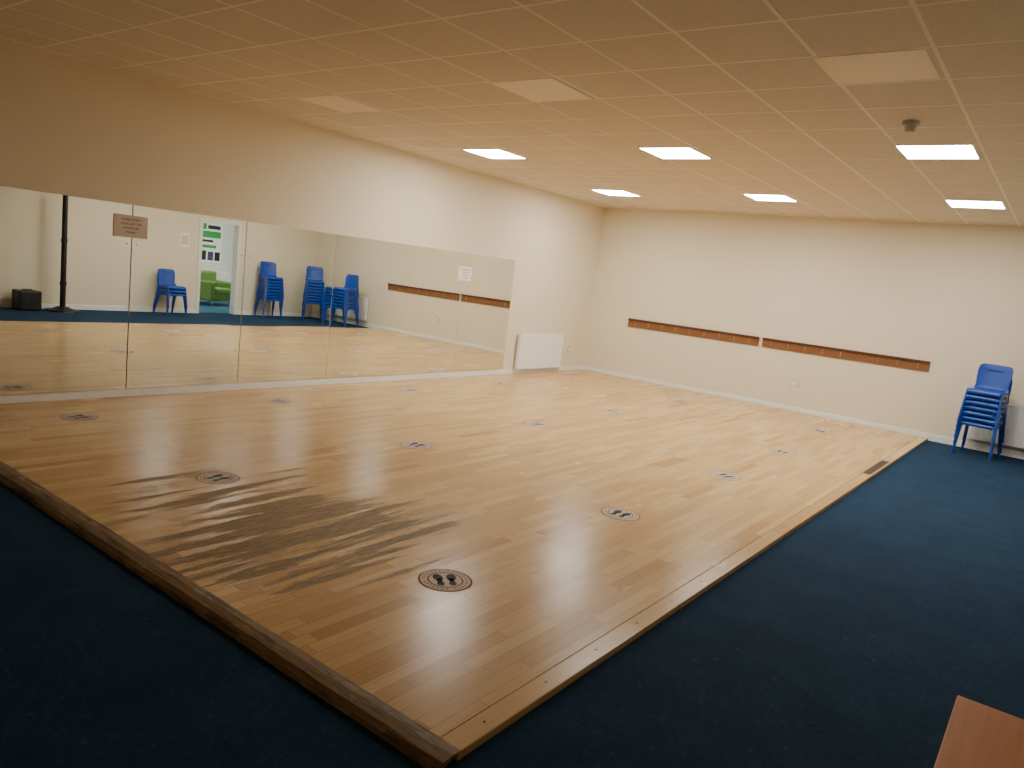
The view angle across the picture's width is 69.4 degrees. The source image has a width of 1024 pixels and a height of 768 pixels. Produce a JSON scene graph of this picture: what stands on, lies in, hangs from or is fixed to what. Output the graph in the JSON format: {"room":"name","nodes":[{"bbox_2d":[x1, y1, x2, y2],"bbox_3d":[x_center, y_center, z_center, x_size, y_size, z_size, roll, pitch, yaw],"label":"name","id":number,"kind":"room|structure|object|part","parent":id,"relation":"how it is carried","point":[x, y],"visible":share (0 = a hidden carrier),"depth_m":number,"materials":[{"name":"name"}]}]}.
{"room":"dance studio","nodes":[
{"label":"dance studio","id":0,"kind":"room"},
{"bbox_2d":[0,37,603,395],"bbox_3d":[-2.624,-1.511,8.631,0.150,3.193,13.900,13,10,36],"label":"wall","id":1,"kind":"structure","parent":0,"point":[70,126],"depth_m":8.20,"materials":[{"name":"beige paint"}]},
{"bbox_2d":[0,186,514,394],"bbox_3d":[-2.995,-0.890,8.177,0.020,1.792,9.763,13,10,36],"label":"wall mirror","id":2,"kind":"object","parent":1,"relation":"attached to","point":[395,308],"visible":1,"depth_m":7.95,"materials":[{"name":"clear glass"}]},
{"bbox_3d":[-4.103,-0.804,6.722,0.006,1.792,1.223,13,10,36],"label":"glass","id":3,"kind":"part","parent":2,"relation":"part of","materials":[{"name":"mirror"}]},
{"bbox_2d":[113,213,147,238],"bbox_3d":[-3.654,-1.510,7.093,0.003,0.210,0.320,13,10,36],"label":"paper sign","id":4,"kind":"object","parent":2,"relation":"attached to","point":[130,226],"visible":1,"depth_m":7.09,"materials":[{"name":"brown paper"}]},
{"bbox_3d":[-3.361,-0.862,7.701,0.006,1.792,1.223,13,10,36],"label":"glass","id":5,"kind":"part","parent":2,"relation":"part of","materials":[{"name":"mirror"}]},
{"bbox_3d":[-2.618,-0.920,8.683,0.006,1.792,1.228,13,10,36],"label":"glass","id":6,"kind":"part","parent":2,"relation":"part of","materials":[{"name":"mirror"}]},
{"bbox_3d":[-1.872,-0.978,9.659,0.006,1.792,1.218,13,10,37],"label":"glass","id":7,"kind":"part","parent":2,"relation":"part of","materials":[{"name":"mirror"}]},
{"bbox_3d":[-1.152,-1.035,10.615,0.006,1.792,1.163,13,10,36],"label":"glass","id":8,"kind":"part","parent":2,"relation":"part of","materials":[{"name":"mirror"}]},
{"bbox_2d":[458,266,471,280],"bbox_3d":[-0.697,-1.644,11.031,0.003,0.210,0.290,13,10,36],"label":"paper sign","id":9,"kind":"object","parent":2,"relation":"attached to","point":[464,272],"visible":1,"depth_m":11.03,"materials":[{"name":"white paper"}]},
{"bbox_3d":[-0.424,-1.091,11.573,0.006,1.792,1.233,13,10,36],"label":"glass","id":10,"kind":"part","parent":2,"relation":"part of","materials":[{"name":"mirror"}]},
{"bbox_2d":[0,366,583,403],"bbox_3d":[-1.738,-0.074,10.117,0.016,0.070,10.300,13,10,36],"label":"baseboard","id":11,"kind":"structure","parent":1,"relation":"attached to","point":[223,387],"depth_m":8.32,"materials":[{"name":"white paint"}]},
{"bbox_2d":[515,334,563,370],"bbox_3d":[0.489,-0.535,12.893,0.096,0.679,1.350,13,10,36],"label":"radiator","id":12,"kind":"object","parent":1,"relation":"attached to","point":[534,351],"visible":1,"depth_m":12.78,"materials":[{"name":"metal"}]},
{"bbox_2d":[567,346,572,351],"bbox_3d":[1.083,-0.649,13.723,0.016,0.100,0.160,13,10,36],"label":"wall socket","id":13,"kind":"object","parent":1,"relation":"attached to","point":[570,348],"visible":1,"depth_m":13.71,"materials":[{"name":"white plastic"}]},
{"bbox_2d":[0,440,1023,767],"bbox_3d":[0.498,0.861,6.400,8.550,0.100,13.900,13,10,36],"label":"floor","id":14,"kind":"structure","parent":0,"point":[853,640],"depth_m":3.27,"materials":[{"name":"blue carpet"}]},
{"bbox_2d":[0,460,460,767],"bbox_3d":[-2.553,0.750,4.248,5.930,0.040,0.123,13,10,36],"label":"floor edge trim","id":15,"kind":"object","parent":14,"relation":"on","point":[413,740],"visible":1,"depth_m":3.14,"materials":[{"name":"brown wood"}]},
{"bbox_2d":[0,369,919,736],"bbox_3d":[0.548,0.500,8.414,5.830,0.035,10.300,13,10,36],"label":"floor","id":16,"kind":"structure","parent":14,"relation":"on","point":[327,531],"depth_m":5.23,"materials":[{"name":"brown wood"}]},
{"bbox_2d":[60,413,97,420],"bbox_3d":[-3.725,0.282,6.368,0.292,0.002,0.292,11,9,25],"label":"floor sticker","id":17,"kind":"object","parent":16,"relation":"on","point":[73,416],"visible":1,"depth_m":6.36,"materials":[{"name":"brown plastic"}]},
{"bbox_2d":[196,472,239,483],"bbox_3d":[-2.053,0.656,5.170,0.292,0.002,0.292,11,9,27],"label":"floor sticker","id":18,"kind":"object","parent":16,"relation":"on","point":[210,477],"visible":1,"depth_m":5.16,"materials":[{"name":"beige plastic"}]},
{"bbox_2d":[263,398,290,403],"bbox_3d":[-2.535,0.182,7.984,0.292,0.002,0.292,13,10,36],"label":"floor sticker","id":19,"kind":"object","parent":16,"relation":"on","point":[269,400],"visible":1,"depth_m":7.98,"materials":[{"name":"beige plastic"}]},
{"bbox_2d":[400,388,421,391],"bbox_3d":[-1.324,0.076,9.660,0.292,0.002,0.292,11,9,26],"label":"floor sticker","id":20,"kind":"object","parent":16,"relation":"on","point":[403,389],"visible":1,"depth_m":9.65,"materials":[{"name":"beige plastic"}]},
{"bbox_2d":[400,441,431,448],"bbox_3d":[-0.875,0.557,6.771,0.292,0.002,0.292,11,9,25],"label":"floor sticker","id":21,"kind":"object","parent":16,"relation":"on","point":[410,444],"visible":1,"depth_m":6.76,"materials":[{"name":"beige plastic"}]},
{"bbox_2d":[418,569,472,591],"bbox_3d":[-0.354,1.039,3.927,0.292,0.002,0.292,4,9,-16],"label":"floor sticker","id":22,"kind":"object","parent":16,"relation":"on","point":[445,580],"visible":1,"depth_m":3.92,"materials":[{"name":"beige plastic"}]},
{"bbox_2d":[492,382,510,385],"bbox_3d":[-0.154,-0.003,11.118,0.292,0.002,0.292,10,9,20],"label":"floor sticker","id":23,"kind":"object","parent":16,"relation":"on","point":[496,383],"visible":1,"depth_m":11.11,"materials":[{"name":"beige plastic"}]},
{"bbox_2d":[524,421,549,426],"bbox_3d":[0.286,0.452,8.397,0.292,0.002,0.292,0,11,-39],"label":"floor sticker","id":24,"kind":"object","parent":16,"relation":"on","point":[533,423],"visible":1,"depth_m":8.39,"materials":[{"name":"beige plastic"}]},
{"bbox_2d":[565,377,581,379],"bbox_3d":[1.054,-0.097,12.709,0.292,0.002,0.292,0,11,-39],"label":"floor sticker","id":25,"kind":"object","parent":16,"relation":"on","point":[573,378],"visible":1,"depth_m":12.70,"materials":[{"name":"beige plastic"}]},
{"bbox_2d":[602,409,623,412],"bbox_3d":[1.346,0.358,9.874,0.292,0.002,0.292,13,10,35],"label":"floor sticker","id":26,"kind":"object","parent":16,"relation":"on","point":[607,410],"visible":1,"depth_m":9.86,"materials":[{"name":"beige plastic"}]},
{"bbox_2d":[601,507,639,520],"bbox_3d":[0.796,0.952,5.425,0.292,0.002,0.292,13,10,35],"label":"floor sticker","id":27,"kind":"object","parent":16,"relation":"on","point":[612,512],"visible":1,"depth_m":5.42,"materials":[{"name":"beige plastic"}]},
{"bbox_2d":[672,399,690,402],"bbox_3d":[2.651,0.264,11.543,0.292,0.002,0.292,14,11,40],"label":"floor sticker","id":28,"kind":"object","parent":16,"relation":"on","point":[678,400],"visible":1,"depth_m":11.54,"materials":[{"name":"beige plastic"}]},
{"bbox_2d":[709,471,740,479],"bbox_3d":[2.010,0.865,6.974,0.292,0.002,0.292,0,10,-36],"label":"floor sticker","id":29,"kind":"object","parent":16,"relation":"on","point":[723,475],"visible":1,"depth_m":6.97,"materials":[{"name":"beige plastic"}]},
{"bbox_2d":[769,449,795,454],"bbox_3d":[3.092,0.774,8.447,0.292,0.002,0.292,14,11,42],"label":"floor sticker","id":30,"kind":"object","parent":16,"relation":"on","point":[780,451],"visible":1,"depth_m":8.44,"materials":[{"name":"beige plastic"}]},
{"bbox_2d":[809,428,830,432],"bbox_3d":[4.254,0.647,10.222,0.292,0.002,0.292,-1,12,-44],"label":"floor sticker","id":31,"kind":"object","parent":16,"relation":"on","point":[811,429],"visible":1,"depth_m":10.21,"materials":[{"name":"beige plastic"}]},
{"bbox_2d":[441,437,927,760],"bbox_3d":[2.888,1.032,6.669,0.097,0.036,10.300,13,10,36],"label":"trim","id":32,"kind":"structure","parent":14,"relation":"on","point":[473,733],"depth_m":3.52,"materials":[{"name":"brown wood"}]},
{"bbox_2d":[862,460,888,474],"bbox_3d":[4.047,0.921,8.209,0.080,0.002,1.040,13,10,36],"label":"floor vent","id":33,"kind":"object","parent":32,"relation":"on","point":[882,463],"depth_m":8.17,"materials":[{"name":"brown wood"}]},
{"bbox_2d":[934,695,1023,767],"bbox_3d":[1.043,1.271,1.195,0.840,0.735,1.320,13,10,36],"label":"wooden table","id":34,"kind":"object","parent":14,"relation":"on","point":[977,735],"visible":1,"depth_m":1.72,"materials":[{"name":"orange wood"}]},
{"bbox_2d":[950,363,1013,461],"bbox_3d":[6.271,0.357,9.810,0.559,1.228,0.489,-2,12,-44],"label":"plastic chairs","id":35,"kind":"object","parent":14,"relation":"on","point":[984,405],"visible":1,"depth_m":9.75,"materials":[{"name":"blue plastic"}]},
{"bbox_2d":[0,0,1023,225],"bbox_3d":[0.866,-2.277,5.935,8.250,0.100,13.600,13,10,36],"label":"ceiling","id":36,"kind":"structure","parent":0,"point":[974,21],"depth_m":5.46,"materials":[{"name":"tile"}]},
{"bbox_2d":[298,95,382,112],"bbox_3d":[-1.659,-2.695,7.124,0.580,0.004,0.580,13,10,36],"label":"frame","id":37,"kind":"object","parent":36,"relation":"attached to","point":[323,95],"visible":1,"depth_m":7.01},
{"bbox_2d":[299,96,377,111],"bbox_3d":[-1.659,-2.695,7.124,0.544,0.003,0.544,13,10,36],"label":"diffuser","id":38,"kind":"object","parent":37,"relation":"attached to","point":[333,102],"visible":1,"depth_m":7.12,"materials":[{"name":"white plastic"}]},
{"bbox_2d":[461,149,527,158],"bbox_3d":[-0.209,-2.808,9.033,0.580,0.004,0.580,13,10,36],"label":"frame","id":39,"kind":"object","parent":36,"relation":"attached to","point":[461,149],"visible":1,"depth_m":8.87,"materials":[{"name":"white metal"}]},
{"bbox_2d":[466,150,524,158],"bbox_3d":[-0.209,-2.808,9.033,0.544,0.003,0.544,13,10,36],"label":"diffuser","id":40,"kind":"object","parent":39,"relation":"attached to","point":[494,154],"visible":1,"depth_m":9.05,"materials":[{"name":"white plastic"}]},
{"bbox_2d":[0,0,1023,226],"bbox_3d":[0.860,-2.227,5.942,8.250,0.003,13.600,13,10,36],"label":"grid","id":41,"kind":"object","parent":36,"relation":"attached to","point":[913,5],"visible":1,"depth_m":5.64,"materials":[{"name":"white metal"}]},
{"bbox_2d":[490,78,593,101],"bbox_3d":[0.234,-2.264,5.712,0.580,0.004,0.580,13,10,36],"label":"frame","id":42,"kind":"object","parent":36,"relation":"attached to","point":[541,78],"visible":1,"depth_m":5.61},
{"bbox_2d":[493,79,589,101],"bbox_3d":[0.234,-2.264,5.712,0.544,0.003,0.544,13,10,36],"label":"diffuser","id":43,"kind":"object","parent":42,"relation":"attached to","point":[547,89],"visible":1,"depth_m":5.70,"materials":[{"name":"white plastic"}]},
{"bbox_2d":[590,189,640,196],"bbox_3d":[1.604,-2.949,11.419,0.580,0.004,0.580,13,10,36],"label":"frame","id":44,"kind":"object","parent":36,"relation":"attached to","point":[590,189],"visible":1,"depth_m":11.33,"materials":[{"name":"white metal"}]},
{"bbox_2d":[594,190,636,195],"bbox_3d":[1.604,-2.949,11.419,0.544,0.003,0.544,13,10,36],"label":"diffuser","id":45,"kind":"object","parent":44,"relation":"attached to","point":[608,192],"visible":1,"depth_m":11.42,"materials":[{"name":"white plastic"}]},
{"bbox_2d":[638,147,712,158],"bbox_3d":[1.684,-2.377,7.621,0.580,0.004,0.580,13,10,36],"label":"frame","id":46,"kind":"object","parent":36,"relation":"attached to","point":[646,147],"visible":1,"depth_m":7.43,"materials":[{"name":"white metal"}]},
{"bbox_2d":[640,148,709,158],"bbox_3d":[1.684,-2.377,7.621,0.544,0.003,0.544,13,10,36],"label":"diffuser","id":47,"kind":"object","parent":46,"relation":"attached to","point":[665,153],"visible":1,"depth_m":7.62,"materials":[{"name":"white plastic"}]},
{"bbox_2d":[743,194,797,201],"bbox_3d":[3.496,-2.518,10.008,0.580,0.004,0.580,13,10,36],"label":"frame","id":48,"kind":"object","parent":36,"relation":"attached to","point":[743,194],"visible":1,"depth_m":9.90,"materials":[{"name":"white metal"}]},
{"bbox_2d":[744,194,795,201],"bbox_3d":[3.496,-2.518,10.008,0.544,0.003,0.544,13,10,36],"label":"diffuser","id":49,"kind":"object","parent":48,"relation":"attached to","point":[756,197],"visible":1,"depth_m":10.01,"materials":[{"name":"white plastic"}]},
{"bbox_2d":[812,48,940,85],"bbox_3d":[2.126,-1.833,4.300,0.580,0.004,0.580,13,10,36],"label":"frame","id":50,"kind":"object","parent":36,"relation":"attached to","point":[925,52],"visible":1,"depth_m":4.20,"materials":[{"name":"white metal"}]},
{"bbox_2d":[817,51,936,84],"bbox_3d":[2.126,-1.833,4.300,0.544,0.003,0.544,13,10,36],"label":"diffuser","id":51,"kind":"object","parent":50,"relation":"attached to","point":[912,65],"visible":1,"depth_m":4.28,"materials":[{"name":"white plastic"}]},
{"bbox_2d":[902,120,920,132],"bbox_3d":[2.889,-1.864,5.365,0.120,0.075,0.120,13,10,36],"label":"smoke detector","id":52,"kind":"object","parent":36,"relation":"attached to","point":[910,126],"visible":1,"depth_m":5.33,"materials":[{"name":"plastic"}]},
{"bbox_2d":[894,144,980,158],"bbox_3d":[3.576,-1.946,6.209,0.580,0.004,0.580,13,10,36],"label":"ceiling light","id":53,"kind":"object","parent":36,"relation":"attached to","point":[973,145],"visible":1,"depth_m":6.04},
{"bbox_2d":[897,145,978,158],"bbox_3d":[3.576,-1.946,6.209,0.544,0.003,0.544,13,10,36],"label":"diffuser","id":54,"kind":"object","parent":53,"relation":"attached to","point":[961,151],"visible":1,"depth_m":6.21,"materials":[{"name":"white plastic"}]},
{"bbox_2d":[944,200,1006,208],"bbox_3d":[5.388,-2.087,8.596,0.580,0.004,0.580,13,10,36],"label":"frame","id":55,"kind":"object","parent":36,"relation":"attached to","point":[944,200],"visible":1,"depth_m":8.47,"materials":[{"name":"white metal"}]},
{"bbox_2d":[946,200,1004,208],"bbox_3d":[5.388,-2.087,8.596,0.544,0.003,0.544,13,10,36],"label":"diffuser","id":56,"kind":"object","parent":55,"relation":"attached to","point":[968,204],"visible":1,"depth_m":8.59,"materials":[{"name":"white plastic"}]},
{"bbox_2d":[583,208,1023,451],"bbox_3d":[4.900,-1.066,11.585,8.400,3.193,0.150,13,10,36],"label":"wall","id":57,"kind":"structure","parent":0,"point":[950,296],"depth_m":11.56,"materials":[{"name":"beige paint"}]},
{"bbox_2d":[628,318,759,345],"bbox_3d":[3.082,-0.916,12.841,2.430,0.153,0.062,13,10,36],"label":"rail","id":58,"kind":"object","parent":57,"relation":"attached to","point":[664,327],"visible":1,"depth_m":12.79,"materials":[{"name":"brown wood"}]},
{"bbox_2d":[583,366,928,437],"bbox_3d":[3.707,0.217,12.463,5.914,0.070,0.016,13,10,36],"label":"baseboard","id":59,"kind":"structure","parent":57,"relation":"attached to","point":[806,411],"depth_m":12.10,"materials":[{"name":"white paint"}]},
{"bbox_2d":[788,380,798,386],"bbox_3d":[4.508,-0.009,11.841,0.160,0.100,0.016,13,10,36],"label":"wall socket","id":60,"kind":"object","parent":57,"relation":"attached to","point":[793,383],"visible":1,"depth_m":11.84,"materials":[{"name":"white plastic"}]},
{"bbox_2d":[762,337,929,371],"bbox_3d":[5.050,-0.468,11.373,2.440,0.153,0.062,13,10,36],"label":"rail","id":61,"kind":"object","parent":57,"relation":"attached to","point":[914,364],"visible":1,"depth_m":11.31,"materials":[{"name":"brown wood"}]},
{"bbox_2d":[928,434,1023,459],"bbox_3d":[6.950,0.979,10.045,2.320,0.095,0.016,13,10,36],"label":"baseboard","id":62,"kind":"object","parent":57,"relation":"attached to","point":[970,445],"depth_m":10.36,"materials":[{"name":"white paint"}]},
{"bbox_2d":[966,404,1023,448],"bbox_3d":[6.950,0.673,9.976,1.350,0.714,0.096,13,10,36],"label":"radiator","id":63,"kind":"object","parent":57,"relation":"attached to","point":[1014,433],"visible":0.44,"depth_m":10.05,"materials":[{"name":"metal"}]}
]}

